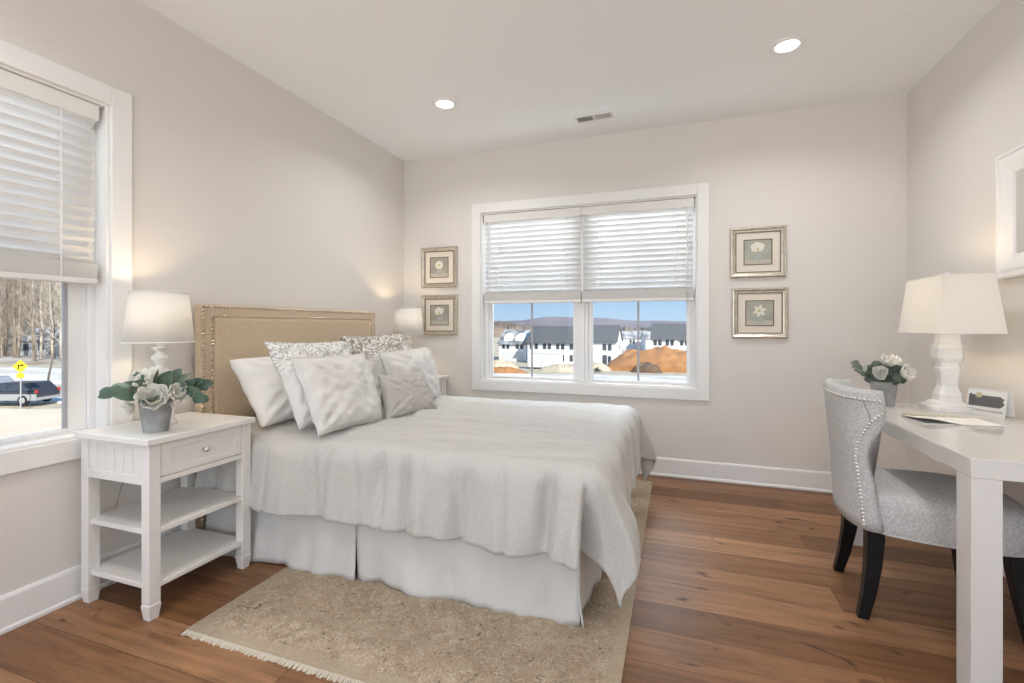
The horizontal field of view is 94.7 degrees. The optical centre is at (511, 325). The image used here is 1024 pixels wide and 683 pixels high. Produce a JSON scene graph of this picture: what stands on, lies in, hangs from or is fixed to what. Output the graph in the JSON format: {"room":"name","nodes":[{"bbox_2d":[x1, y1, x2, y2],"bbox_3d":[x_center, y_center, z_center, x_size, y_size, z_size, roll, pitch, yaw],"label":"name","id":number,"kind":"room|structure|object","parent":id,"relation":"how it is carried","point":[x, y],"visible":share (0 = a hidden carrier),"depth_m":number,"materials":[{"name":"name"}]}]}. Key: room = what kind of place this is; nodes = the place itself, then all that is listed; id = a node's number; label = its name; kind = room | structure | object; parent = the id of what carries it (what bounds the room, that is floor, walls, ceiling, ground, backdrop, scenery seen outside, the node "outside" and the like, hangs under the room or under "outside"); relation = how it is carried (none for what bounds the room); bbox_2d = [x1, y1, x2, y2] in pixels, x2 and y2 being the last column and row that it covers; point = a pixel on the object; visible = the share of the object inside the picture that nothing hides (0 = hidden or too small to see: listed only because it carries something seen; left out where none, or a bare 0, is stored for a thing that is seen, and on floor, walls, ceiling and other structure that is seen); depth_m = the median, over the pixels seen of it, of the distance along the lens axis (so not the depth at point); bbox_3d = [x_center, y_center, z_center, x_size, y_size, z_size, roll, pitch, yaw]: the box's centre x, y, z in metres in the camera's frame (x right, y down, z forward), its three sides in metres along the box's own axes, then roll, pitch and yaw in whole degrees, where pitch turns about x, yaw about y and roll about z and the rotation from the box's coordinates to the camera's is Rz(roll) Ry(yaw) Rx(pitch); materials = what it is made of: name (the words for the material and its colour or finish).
{"room":"bedroom","nodes":[
{"label":"bedroom","id":0,"kind":"room"},
{"bbox_2d":[0,0,403,595],"bbox_3d":[-2.140,-0.195,1.538,0.160,2.740,6.290,0,0,19],"label":"wall","id":1,"kind":"structure","parent":0,"point":[245,192],"depth_m":2.57,"materials":[{"name":"white paint"}]},
{"bbox_2d":[0,39,131,475],"bbox_3d":[-2.199,-0.260,1.325,0.170,1.662,1.972,0,0,19],"label":"window","id":2,"kind":"structure","parent":1,"relation":"in","point":[94,358],"depth_m":2.14,"materials":[{"name":"white wood"}]},
{"bbox_2d":[0,69,98,284],"bbox_3d":[-2.021,-0.573,1.724,0.070,0.833,0.858,0,0,19],"label":"window blind","id":3,"kind":"object","parent":2,"relation":"attached to","point":[46,133],"visible":1,"depth_m":1.96,"materials":[{"name":"white plastic"}]},
{"bbox_2d":[0,525,204,634],"bbox_3d":[-2.053,1.105,1.508,0.024,0.140,6.290,0,0,19],"label":"baseboard","id":4,"kind":"structure","parent":1,"relation":"attached to","point":[21,606],"depth_m":1.92,"materials":[{"name":"white wood"}]},
{"bbox_2d":[0,474,1023,682],"bbox_3d":[-0.189,1.235,0.940,4.238,0.120,6.450,0,0,19],"label":"floor","id":5,"kind":"structure","parent":0,"point":[737,583],"depth_m":1.92,"materials":[{"name":"brown wood"}]},
{"bbox_2d":[75,412,254,621],"bbox_3d":[-1.554,0.812,2.155,0.453,0.727,0.502,0,0,19],"label":"nightstand","id":6,"kind":"object","parent":5,"relation":"on","point":[198,441],"visible":1,"depth_m":2.02,"materials":[{"name":"white wood"}]},
{"bbox_2d":[115,291,195,507],"bbox_3d":[-1.639,0.392,2.159,0.351,1.087,0.278,0,0,19],"label":"table lamp","id":7,"kind":"object","parent":6,"relation":"on","point":[159,318],"visible":0.65,"depth_m":2.05,"materials":[{"name":"white ceramic"}]},
{"bbox_2d":[98,366,213,432],"bbox_3d":[-1.514,0.310,2.000,0.423,0.277,0.281,0,0,-24],"label":"flower pot","id":8,"kind":"object","parent":6,"relation":"on","point":[155,394],"visible":1,"depth_m":1.97,"materials":[{"name":"grey metal"}]},
{"bbox_2d":[91,528,241,587],"bbox_3d":[-1.553,1.047,2.155,0.404,0.021,0.448,0,0,19],"label":"shelf","id":9,"kind":"object","parent":6,"relation":"attached to","point":[185,550],"depth_m":2.11,"materials":[{"name":"white wood"}]},
{"bbox_2d":[91,486,241,533],"bbox_3d":[-1.553,0.830,2.155,0.404,0.021,0.448,0,0,19],"label":"shelf","id":10,"kind":"object","parent":6,"relation":"attached to","point":[184,504],"depth_m":2.10,"materials":[{"name":"white wood"}]},
{"bbox_2d":[195,304,601,628],"bbox_3d":[-0.453,0.533,2.869,2.099,1.300,1.580,0,0,19],"label":"bed","id":11,"kind":"object","parent":5,"relation":"on","point":[424,568],"visible":0.39,"depth_m":2.20,"materials":[{"name":"beige fabric"}]},
{"bbox_2d":[194,395,656,607],"bbox_3d":[-0.309,0.783,2.825,2.193,0.550,1.741,0,0,19],"label":"comforter","id":12,"kind":"object","parent":11,"relation":"on","point":[510,478],"visible":0.81,"depth_m":2.08,"materials":[{"name":"white fabric"}]},
{"bbox_2d":[229,356,293,426],"bbox_3d":[-1.271,0.347,2.765,0.293,0.354,0.686,0,0,18],"label":"pillow","id":13,"kind":"object","parent":12,"relation":"on","point":[258,377],"visible":0.41,"depth_m":2.49,"materials":[{"name":"white fabric"}]},
{"bbox_2d":[263,340,350,429],"bbox_3d":[-1.049,0.298,2.643,0.266,0.441,0.616,0,0,24],"label":"pillow sham","id":14,"kind":"object","parent":12,"relation":"on","point":[280,352],"visible":0.3,"depth_m":2.41,"materials":[{"name":"white fabric"}]},
{"bbox_2d":[289,353,383,436],"bbox_3d":[-0.894,0.347,2.489,0.239,0.396,0.527,0,0,25],"label":"pillow","id":15,"kind":"object","parent":12,"relation":"on","point":[339,392],"visible":1,"depth_m":2.37,"materials":[{"name":"white fabric"}]},
{"bbox_2d":[340,333,407,402],"bbox_3d":[-0.882,0.284,3.306,0.248,0.468,0.679,0,0,25],"label":"pillow sham","id":16,"kind":"object","parent":12,"relation":"on","point":[370,345],"visible":0.38,"depth_m":3.15,"materials":[{"name":"grey fabric"}]},
{"bbox_2d":[378,371,436,418],"bbox_3d":[-0.636,0.410,2.880,0.164,0.260,0.434,0,0,31],"label":"cushion","id":17,"kind":"object","parent":12,"relation":"on","point":[402,394],"visible":0.98,"depth_m":2.78,"materials":[{"name":"grey fabric"}]},
{"bbox_2d":[378,346,440,397],"bbox_3d":[-0.675,0.338,3.198,0.229,0.381,0.599,0,0,24],"label":"pillow","id":18,"kind":"object","parent":12,"relation":"on","point":[418,359],"visible":0.57,"depth_m":3.14,"materials":[{"name":"white fabric"}]},
{"bbox_2d":[181,480,651,682],"bbox_3d":[-0.101,1.171,2.673,1.610,0.009,2.440,0,0,19],"label":"area rug","id":19,"kind":"object","parent":5,"relation":"on","point":[359,631],"visible":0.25,"depth_m":1.79,"materials":[{"name":"beige carpet"}]},
{"bbox_2d":[437,375,448,394],"bbox_3d":[-0.867,0.812,4.117,0.453,0.727,0.502,0,0,19],"label":"nightstand","id":20,"kind":"object","parent":5,"relation":"on","point":[442,378],"visible":0.12,"depth_m":4.21,"materials":[{"name":"white wood"}]},
{"bbox_2d":[393,308,423,349],"bbox_3d":[-0.920,0.398,4.127,0.275,1.100,0.346,0,0,-34],"label":"table lamp","id":21,"kind":"object","parent":20,"relation":"on","point":[407,321],"visible":0.62,"depth_m":4.00,"materials":[{"name":"white fabric"}]},
{"bbox_2d":[822,378,1023,643],"bbox_3d":[1.706,0.714,1.997,0.642,0.923,0.559,0,0,23],"label":"desk chair","id":22,"kind":"object","parent":5,"relation":"on","point":[910,505],"visible":0.93,"depth_m":1.88,"materials":[{"name":"grey fabric"}]},
{"bbox_2d":[853,403,1023,682],"bbox_3d":[1.909,0.795,1.947,0.582,0.760,1.203,0,0,19],"label":"desk","id":23,"kind":"object","parent":5,"relation":"on","point":[983,457],"visible":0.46,"depth_m":1.49,"materials":[{"name":"white paint"}]},
{"bbox_2d":[850,353,916,405],"bbox_3d":[1.932,0.280,2.483,0.284,0.271,0.229,0,0,19],"label":"flower pot","id":24,"kind":"object","parent":23,"relation":"on","point":[893,374],"visible":0.99,"depth_m":2.43,"materials":[{"name":"grey metal"}]},
{"bbox_2d":[898,272,1007,413],"bbox_3d":[2.183,0.276,2.300,0.323,1.080,0.479,0,0,19],"label":"desk lamp","id":25,"kind":"object","parent":23,"relation":"on","point":[947,306],"visible":0.91,"depth_m":2.24,"materials":[{"name":"white ceramic"}]},
{"bbox_2d":[901,413,1005,426],"bbox_3d":[1.899,0.403,2.044,0.284,0.025,0.179,0,0,14],"label":"notebook","id":26,"kind":"object","parent":23,"relation":"on","point":[924,419],"visible":1,"depth_m":2.03,"materials":[{"name":"white paper"}]},
{"bbox_2d":[967,387,1014,417],"bbox_3d":[2.213,0.355,2.184,0.044,0.121,0.159,0,0,-15],"label":"greeting card","id":27,"kind":"object","parent":23,"relation":"on","point":[987,402],"visible":1,"depth_m":2.17,"materials":[{"name":"white paper"}]},
{"bbox_2d":[138,0,1000,160],"bbox_3d":[-0.189,-1.665,0.940,4.238,0.200,6.450,0,0,19],"label":"ceiling","id":28,"kind":"structure","parent":0,"point":[516,72],"depth_m":2.73,"materials":[{"name":"white paint"}]},
{"bbox_2d":[433,98,456,109],"bbox_3d":[-0.472,-1.560,3.317,0.172,0.010,0.172,0,0,19],"label":"recessed light","id":29,"kind":"object","parent":28,"relation":"in","point":[440,103],"visible":1,"depth_m":3.31,"materials":[{"name":"white plastic"}]},
{"bbox_2d":[574,111,613,123],"bbox_3d":[0.615,-1.561,3.532,0.280,0.008,0.110,0,0,22],"label":"ceiling vent","id":30,"kind":"object","parent":28,"relation":"in","point":[604,115],"visible":1,"depth_m":3.52,"materials":[{"name":"white metal"}]},
{"bbox_2d":[769,36,804,54],"bbox_3d":[1.532,-1.560,2.626,0.172,0.010,0.172,0,0,19],"label":"recessed light","id":31,"kind":"object","parent":28,"relation":"in","point":[789,44],"visible":1,"depth_m":2.62,"materials":[{"name":"white plastic"}]},
{"bbox_2d":[404,94,906,471],"bbox_3d":[0.850,-0.195,3.909,4.238,2.740,0.160,0,0,19],"label":"wall","id":32,"kind":"structure","parent":0,"point":[835,175],"depth_m":3.48,"materials":[{"name":"white paint"}]},
{"bbox_2d":[421,246,457,287],"bbox_3d":[-0.672,-0.538,4.341,0.372,0.372,0.026,0,0,19],"label":"framed picture","id":33,"kind":"object","parent":32,"relation":"attached to","point":[439,265],"visible":1,"depth_m":4.34,"materials":[{"name":"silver metal"}]},
{"bbox_2d":[431,257,447,276],"bbox_3d":[-0.671,-0.538,4.344,0.176,0.176,0.003,0,0,19],"label":"print","id":34,"kind":"object","parent":33,"relation":"attached to","point":[439,265],"depth_m":4.34,"materials":[{"name":"beige paper"}]},
{"bbox_2d":[421,294,457,334],"bbox_3d":[-0.670,-0.099,4.341,0.372,0.372,0.026,0,0,19],"label":"framed picture","id":35,"kind":"object","parent":32,"relation":"attached to","point":[439,312],"visible":0.98,"depth_m":4.34,"materials":[{"name":"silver metal"}]},
{"bbox_2d":[431,305,447,324],"bbox_3d":[-0.669,-0.099,4.344,0.176,0.176,0.003,0,0,19],"label":"print","id":36,"kind":"object","parent":35,"relation":"attached to","point":[439,313],"depth_m":4.34,"materials":[{"name":"beige paper"}]},
{"bbox_2d":[472,182,708,400],"bbox_3d":[0.596,-0.260,3.982,1.972,1.662,0.170,0,0,19],"label":"window","id":37,"kind":"structure","parent":32,"relation":"in","point":[696,384],"depth_m":3.92,"materials":[{"name":"white"}]},
{"bbox_2d":[484,207,581,306],"bbox_3d":[0.169,-0.578,4.093,0.877,0.823,0.070,0,0,19],"label":"window blind","id":38,"kind":"object","parent":37,"relation":"attached to","point":[535,242],"visible":0.98,"depth_m":4.09,"materials":[{"name":"white plastic"}]},
{"bbox_2d":[581,198,693,303],"bbox_3d":[0.999,-0.578,3.803,0.877,0.823,0.070,0,0,19],"label":"window blind","id":39,"kind":"object","parent":37,"relation":"attached to","point":[637,235],"visible":1,"depth_m":3.80,"materials":[{"name":"white plastic"}]},
{"bbox_2d":[640,457,831,492],"bbox_3d":[0.819,1.105,3.822,3.918,0.140,0.024,0,0,19],"label":"baseboard","id":40,"kind":"structure","parent":32,"relation":"attached to","point":[797,479],"depth_m":3.50,"materials":[{"name":"white wood"}]},
{"bbox_2d":[730,225,786,277],"bbox_3d":[1.812,-0.544,3.473,0.372,0.372,0.026,0,0,19],"label":"framed picture","id":41,"kind":"object","parent":32,"relation":"attached to","point":[761,251],"visible":1,"depth_m":3.47,"materials":[{"name":"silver metal"}]},
{"bbox_2d":[745,239,770,264],"bbox_3d":[1.813,-0.544,3.475,0.176,0.176,0.003,0,0,19],"label":"print","id":42,"kind":"object","parent":41,"relation":"attached to","point":[757,251],"depth_m":3.47,"materials":[{"name":"beige paper"}]},
{"bbox_2d":[732,287,788,338],"bbox_3d":[1.822,-0.094,3.469,0.372,0.372,0.026,0,0,19],"label":"framed picture","id":43,"kind":"object","parent":32,"relation":"attached to","point":[756,312],"visible":1,"depth_m":3.47,"materials":[{"name":"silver metal"}]},
{"bbox_2d":[746,301,772,324],"bbox_3d":[1.823,-0.094,3.472,0.176,0.176,0.003,0,0,19],"label":"print","id":44,"kind":"object","parent":43,"relation":"attached to","point":[757,312],"depth_m":3.47,"materials":[{"name":"beige"}]},
{"bbox_2d":[907,0,1023,505],"bbox_3d":[1.709,-0.195,0.191,0.160,2.740,6.290,0,0,19],"label":"wall","id":45,"kind":"structure","parent":0,"point":[967,112],"depth_m":2.53,"materials":[{"name":"white paint"}]},
{"bbox_2d":[996,143,1023,278],"bbox_3d":[2.182,-0.515,1.832,0.029,0.585,0.900,0,0,19],"label":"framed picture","id":46,"kind":"object","parent":45,"relation":"attached to","point":[1009,165],"visible":0.9,"depth_m":2.17,"materials":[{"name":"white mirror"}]},
{"bbox_2d":[1016,169,1023,252],"bbox_3d":[2.192,-0.515,1.829,0.007,0.376,0.690,0,0,19],"label":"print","id":47,"kind":"object","parent":46,"relation":"attached to","point":[1019,172],"depth_m":2.12,"materials":[{"name":"white"}]},
{"label":"outside","id":48,"kind":"structure","parent":0,"visible":0},
{"bbox_2d":[495,317,685,327],"bbox_3d":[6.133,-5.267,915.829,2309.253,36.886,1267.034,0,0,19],"label":"hills","id":49,"kind":"structure","parent":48,"point":[544,321],"depth_m":1091.51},
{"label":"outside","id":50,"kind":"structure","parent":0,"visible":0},
{"bbox_2d":[0,408,60,437],"bbox_3d":[-53.453,5.754,25.713,75.219,0.574,33.040,0,0,19],"label":"road","id":51,"kind":"structure","parent":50,"point":[13,422],"depth_m":27.49,"materials":[{"name":"white snow"}]},
{"bbox_2d":[0,381,59,405],"bbox_3d":[-35.824,4.815,34.012,4.809,1.580,1.890,0,0,0],"label":"car","id":52,"kind":"object","parent":51,"relation":"on","point":[45,391],"visible":0.97,"depth_m":33.24,"materials":[{"name":"grey paint"}]},
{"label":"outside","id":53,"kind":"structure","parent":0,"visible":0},
{"bbox_2d":[0,329,60,364],"bbox_3d":[-155.334,3.264,113.610,222.366,5.731,112.028,0,0,19],"label":"ground","id":54,"kind":"structure","parent":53,"point":[28,360],"depth_m":75.84,"materials":[{"name":"white snow"}]},
{"bbox_2d":[0,278,17,357],"bbox_3d":[-87.962,-5.296,81.933,7.261,22.826,7.533,0,0,-1],"label":"bare tree","id":55,"kind":"object","parent":54,"relation":"on","point":[1,316],"visible":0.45,"depth_m":81.30,"materials":[{"name":"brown plant"}]},
{"bbox_2d":[2,279,17,345],"bbox_3d":[-94.140,-4.529,87.832,6.753,21.230,7.007,0,0,-22],"label":"bare tree","id":56,"kind":"object","parent":54,"relation":"on","point":[3,279],"visible":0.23,"depth_m":87.14,"materials":[{"name":"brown plant"}]},
{"bbox_2d":[3,279,19,354],"bbox_3d":[-94.544,-4.373,88.833,6.650,20.906,6.900,0,0,-11],"label":"bare tree","id":57,"kind":"object","parent":54,"relation":"on","point":[6,279],"visible":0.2,"depth_m":88.12,"materials":[{"name":"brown plant"}]},
{"bbox_2d":[0,279,30,356],"bbox_3d":[-90.493,-4.301,84.542,6.918,20.963,6.668,0,0,19],"label":"bare tree","id":58,"kind":"object","parent":54,"relation":"on","point":[6,341],"visible":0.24,"depth_m":84.00,"materials":[{"name":"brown plant"}]},
{"bbox_2d":[0,279,30,356],"bbox_3d":[-90.746,-5.649,84.133,8.764,23.500,7.913,0,0,27],"label":"bare tree","id":59,"kind":"object","parent":54,"relation":"on","point":[11,279],"visible":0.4,"depth_m":83.90,"materials":[{"name":"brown plant"}]},
{"bbox_2d":[1,279,36,344],"bbox_3d":[-90.076,-4.518,85.531,6.999,21.206,6.745,0,0,21],"label":"bare tree","id":60,"kind":"object","parent":54,"relation":"on","point":[8,279],"visible":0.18,"depth_m":85.04,"materials":[{"name":"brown plant"}]},
{"bbox_2d":[0,279,39,356],"bbox_3d":[-86.046,-3.094,81.844,6.021,18.244,5.803,0,0,-20],"label":"bare tree","id":61,"kind":"object","parent":54,"relation":"on","point":[10,279],"visible":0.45,"depth_m":81.94,"materials":[{"name":"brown plant"}]},
{"bbox_2d":[4,279,35,333],"bbox_3d":[-111.239,-9.448,103.812,10.007,29.793,12.185,0,0,15],"label":"bare tree","id":62,"kind":"object","parent":54,"relation":"on","point":[9,279],"visible":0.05,"depth_m":103.98,"materials":[{"name":"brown plant"}]},
{"bbox_2d":[0,246,43,357],"bbox_3d":[-85.334,-4.679,81.255,8.758,21.413,7.192,0,0,38],"label":"bare tree","id":63,"kind":"object","parent":54,"relation":"on","point":[12,283],"visible":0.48,"depth_m":80.92,"materials":[{"name":"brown plant"}]},
{"bbox_2d":[0,250,49,357],"bbox_3d":[-83.936,-6.466,80.442,8.504,25.316,10.354,0,0,19],"label":"bare tree","id":64,"kind":"object","parent":54,"relation":"on","point":[19,344],"visible":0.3,"depth_m":80.08,"materials":[{"name":"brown plant"}]},
{"bbox_2d":[5,281,45,332],"bbox_3d":[-100.834,-6.029,97.282,8.133,24.154,9.007,0,0,-17],"label":"bare tree","id":65,"kind":"object","parent":54,"relation":"on","point":[26,281],"visible":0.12,"depth_m":97.23,"materials":[{"name":"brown plant"}]},
{"bbox_2d":[7,280,47,347],"bbox_3d":[-98.214,-4.982,93.321,9.010,22.030,7.400,0,0,-42],"label":"bare tree","id":66,"kind":"object","parent":54,"relation":"on","point":[16,280],"visible":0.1,"depth_m":93.03,"materials":[{"name":"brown plant"}]},
{"bbox_2d":[0,251,59,358],"bbox_3d":[-77.750,-5.130,77.464,8.810,22.624,9.082,0,0,19],"label":"bare tree","id":67,"kind":"object","parent":54,"relation":"on","point":[41,316],"visible":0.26,"depth_m":78.09,"materials":[{"name":"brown plant"}]},
{"bbox_2d":[2,249,59,360],"bbox_3d":[-73.680,-4.449,72.773,7.033,20.937,8.563,0,0,-28],"label":"bare tree","id":68,"kind":"object","parent":54,"relation":"on","point":[33,341],"visible":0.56,"depth_m":72.59,"materials":[{"name":"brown plant"}]},
{"bbox_2d":[4,248,58,330],"bbox_3d":[-105.835,-7.924,103.800,9.176,27.317,11.173,0,0,-2],"label":"bare tree","id":69,"kind":"object","parent":54,"relation":"on","point":[17,248],"visible":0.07,"depth_m":103.78,"materials":[{"name":"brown plant"}]},
{"bbox_2d":[3,280,60,355],"bbox_3d":[-84.635,-6.013,84.516,9.734,24.248,9.442,0,0,-24],"label":"bare tree","id":70,"kind":"object","parent":54,"relation":"on","point":[23,280],"visible":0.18,"depth_m":83.58,"materials":[{"name":"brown plant"}]},
{"bbox_2d":[17,280,48,327],"bbox_3d":[-92.304,-4.096,89.858,6.466,20.328,6.709,0,0,1],"label":"bare tree","id":71,"kind":"object","parent":54,"relation":"on","point":[17,280],"visible":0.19,"depth_m":89.97,"materials":[{"name":"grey plant"}]},
{"bbox_2d":[27,281,48,324],"bbox_3d":[-105.762,-3.824,107.566,7.008,18.792,6.328,0,0,11],"label":"bare tree","id":72,"kind":"object","parent":54,"relation":"on","point":[45,281],"visible":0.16,"depth_m":107.05,"materials":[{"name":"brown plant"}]},
{"bbox_2d":[19,252,59,358],"bbox_3d":[-74.450,-4.948,76.167,8.986,21.970,7.380,0,0,-38],"label":"bare tree","id":73,"kind":"object","parent":54,"relation":"on","point":[51,252],"visible":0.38,"depth_m":76.38,"materials":[{"name":"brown plant"}]},
{"bbox_2d":[23,282,57,327],"bbox_3d":[-100.778,-6.813,104.372,9.986,25.646,10.295,0,0,11],"label":"bare tree","id":74,"kind":"object","parent":54,"relation":"on","point":[53,282],"visible":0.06,"depth_m":103.48,"materials":[{"name":"brown plant"}]},
{"bbox_2d":[22,282,60,327],"bbox_3d":[-98.224,-7.635,101.281,11.062,27.556,10.730,0,0,44],"label":"bare tree","id":75,"kind":"object","parent":54,"relation":"on","point":[46,282],"visible":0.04,"depth_m":101.20,"materials":[{"name":"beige plant"}]},
{"bbox_2d":[24,249,59,359],"bbox_3d":[-73.951,-5.172,76.244,8.471,22.716,7.649,0,0,19],"label":"bare tree","id":76,"kind":"object","parent":54,"relation":"on","point":[50,302],"visible":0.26,"depth_m":75.82,"materials":[{"name":"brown plant"}]},
{"bbox_2d":[25,282,60,327],"bbox_3d":[-89.681,-7.641,92.519,10.757,27.624,11.089,0,0,39],"label":"bare tree","id":77,"kind":"object","parent":54,"relation":"on","point":[57,282],"visible":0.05,"depth_m":91.32,"materials":[{"name":"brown plant"}]},
{"bbox_2d":[34,282,60,360],"bbox_3d":[-71.142,-7.805,74.071,9.419,27.973,10.432,0,0,-4],"label":"bare tree","id":78,"kind":"object","parent":54,"relation":"on","point":[58,290],"visible":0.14,"depth_m":73.83,"materials":[{"name":"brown plant"}]},
{"bbox_2d":[37,283,60,354],"bbox_3d":[-84.811,-2.586,87.321,5.467,17.187,5.672,0,0,-25],"label":"bare tree","id":79,"kind":"object","parent":54,"relation":"on","point":[53,283],"visible":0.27,"depth_m":86.67,"materials":[{"name":"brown plant"}]},
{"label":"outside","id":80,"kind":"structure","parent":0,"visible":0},
{"bbox_2d":[0,337,685,408],"bbox_3d":[-8.928,2.527,193.827,380.000,11.872,480.000,0,0,19],"label":"ground","id":81,"kind":"structure","parent":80,"point":[524,366],"depth_m":77.07,"materials":[{"name":"white snow"}]},
{"bbox_2d":[12,359,27,408],"bbox_3d":[-32.837,4.067,31.499,0.880,3.650,0.086,0,0,-16],"label":"road sign","id":82,"kind":"object","parent":81,"relation":"on","point":[20,365],"visible":0.94,"depth_m":31.48,"materials":[{"name":"yellow metal"}]},
{"bbox_2d":[1,280,58,328],"bbox_3d":[-184.951,-7.421,162.563,291.910,30.192,147.620,0,0,19],"label":"hillside","id":83,"kind":"structure","parent":81,"relation":"on","point":[38,282],"depth_m":138.33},
{"bbox_2d":[0,367,60,383],"bbox_3d":[-83.104,5.583,56.522,92.793,1.415,35.512,0,0,19],"label":"snow bank","id":84,"kind":"object","parent":81,"relation":"on","point":[30,373],"visible":0.24,"depth_m":54.52,"materials":[{"name":"white snow"}]},
{"bbox_2d":[0,376,14,382],"bbox_3d":[-42.573,4.822,37.514,4.809,1.580,1.890,0,0,0],"label":"car","id":85,"kind":"object","parent":84,"relation":"on","point":[3,379],"visible":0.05,"depth_m":37.76,"materials":[{"name":"silver metal"}]},
{"bbox_2d":[0,397,60,402],"bbox_3d":[-36.244,5.852,35.981,15.765,0.599,2.836,0,0,-1],"label":"verge","id":86,"kind":"structure","parent":81,"relation":"on","point":[58,399],"depth_m":35.39,"materials":[{"name":"white snow"}]},
{"bbox_2d":[12,328,59,355],"bbox_3d":[-88.421,3.655,89.545,6.100,6.440,6.900,0,0,-12],"label":"house","id":87,"kind":"structure","parent":81,"relation":"on","point":[26,348],"depth_m":86.92,"materials":[{"name":"grey"}]},
{"bbox_2d":[47,351,54,380],"bbox_3d":[-39.259,4.113,40.031,0.824,3.922,0.166,0,0,-3],"label":"leaning pole","id":88,"kind":"object","parent":81,"relation":"on","point":[50,367],"visible":0.6,"depth_m":39.98,"materials":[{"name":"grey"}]},
{"bbox_2d":[494,358,518,367],"bbox_3d":[-2.693,7.396,92.056,8.000,2.069,4.000,0,0,19],"label":"rubble heap","id":89,"kind":"object","parent":81,"relation":"on","point":[502,362],"visible":0.56,"depth_m":90.78,"materials":[{"name":"white snow"}]},
{"bbox_2d":[494,367,527,373],"bbox_3d":[-1.654,7.277,76.860,9.000,1.326,4.800,0,0,19],"label":"dirt mound","id":90,"kind":"object","parent":81,"relation":"on","point":[496,369],"visible":0.54,"depth_m":75.26,"materials":[{"name":"orange soil"}]},
{"bbox_2d":[497,330,530,361],"bbox_3d":[1.624,5.255,114.383,7.400,8.640,9.900,0,0,19],"label":"house","id":91,"kind":"structure","parent":81,"relation":"on","point":[513,347],"depth_m":110.34,"materials":[{"name":"white"}]},
{"bbox_2d":[528,353,562,368],"bbox_3d":[6.373,6.678,89.201,6.100,2.950,2.700,0,0,19],"label":"trailer","id":92,"kind":"object","parent":81,"relation":"on","point":[541,360],"visible":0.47,"depth_m":88.06,"materials":[{"name":"white"}]},
{"bbox_2d":[526,326,572,363],"bbox_3d":[10.803,4.805,108.522,12.600,9.540,10.900,0,0,19],"label":"house","id":93,"kind":"structure","parent":81,"relation":"on","point":[546,339],"depth_m":104.80,"materials":[{"name":"white"}]},
{"bbox_2d":[536,363,572,372],"bbox_3d":[8.540,7.377,81.769,9.000,1.740,4.000,0,0,19],"label":"rubble heap","id":94,"kind":"object","parent":81,"relation":"on","point":[558,367],"visible":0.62,"depth_m":80.75,"materials":[{"name":"white snow"}]},
{"bbox_2d":[494,321,650,336],"bbox_3d":[49.676,2.140,226.174,350.739,11.671,140.223,0,0,19],"label":"bare woods","id":95,"kind":"object","parent":81,"relation":"on","point":[499,327],"visible":0.09,"depth_m":224.84,"materials":[{"name":"plant"}]},
{"bbox_2d":[494,373,685,381],"bbox_3d":[12.360,7.231,57.869,66.169,2.671,57.259,0,0,19],"label":"snow field","id":96,"kind":"structure","parent":81,"relation":"on","point":[613,377],"depth_m":68.80,"materials":[{"name":"white snow"}]},
{"bbox_2d":[593,362,610,370],"bbox_3d":[15.618,7.560,87.767,6.000,1.837,4.000,0,0,19],"label":"rubble heap","id":97,"kind":"object","parent":81,"relation":"on","point":[602,367],"visible":0.48,"depth_m":86.26,"materials":[{"name":"white snow"}]},
{"bbox_2d":[593,325,622,365],"bbox_3d":[19.817,4.705,104.309,8.200,9.740,10.900,0,0,19],"label":"house","id":98,"kind":"structure","parent":81,"relation":"on","point":[607,339],"depth_m":99.70,"materials":[{"name":"white"}]},
{"bbox_2d":[622,331,640,348],"bbox_3d":[43.025,5.553,171.810,7.600,7.040,7.900,0,0,2],"label":"house","id":99,"kind":"structure","parent":81,"relation":"on","point":[629,341],"depth_m":168.37,"materials":[{"name":"white"}]},
{"bbox_2d":[640,332,651,349],"bbox_3d":[48.236,5.555,162.413,6.600,7.040,7.900,0,0,2],"label":"house","id":100,"kind":"structure","parent":81,"relation":"on","point":[646,343],"depth_m":160.31,"materials":[{"name":"white"}]},
{"bbox_2d":[607,345,685,372],"bbox_3d":[27.888,6.062,87.711,21.000,4.992,9.000,0,0,19],"label":"dirt mound","id":101,"kind":"object","parent":81,"relation":"on","point":[668,359],"visible":0.59,"depth_m":85.60,"materials":[{"name":"orange soil"}]},
{"bbox_2d":[631,361,662,372],"bbox_3d":[23.641,7.353,82.841,5.600,2.154,3.200,0,0,19],"label":"dirt mound","id":102,"kind":"object","parent":81,"relation":"on","point":[644,367],"visible":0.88,"depth_m":81.76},
{"bbox_2d":[650,323,676,348],"bbox_3d":[38.246,4.255,118.519,6.200,9.840,9.900,0,0,19],"label":"house","id":103,"kind":"structure","parent":81,"relation":"on","point":[662,334],"depth_m":115.13,"materials":[{"name":"white"}]},
{"bbox_2d":[676,324,685,350],"bbox_3d":[45.844,4.355,116.920,9.600,9.640,9.900,0,0,19],"label":"house","id":104,"kind":"structure","parent":81,"relation":"on","point":[681,328],"depth_m":114.37,"materials":[{"name":"white"}]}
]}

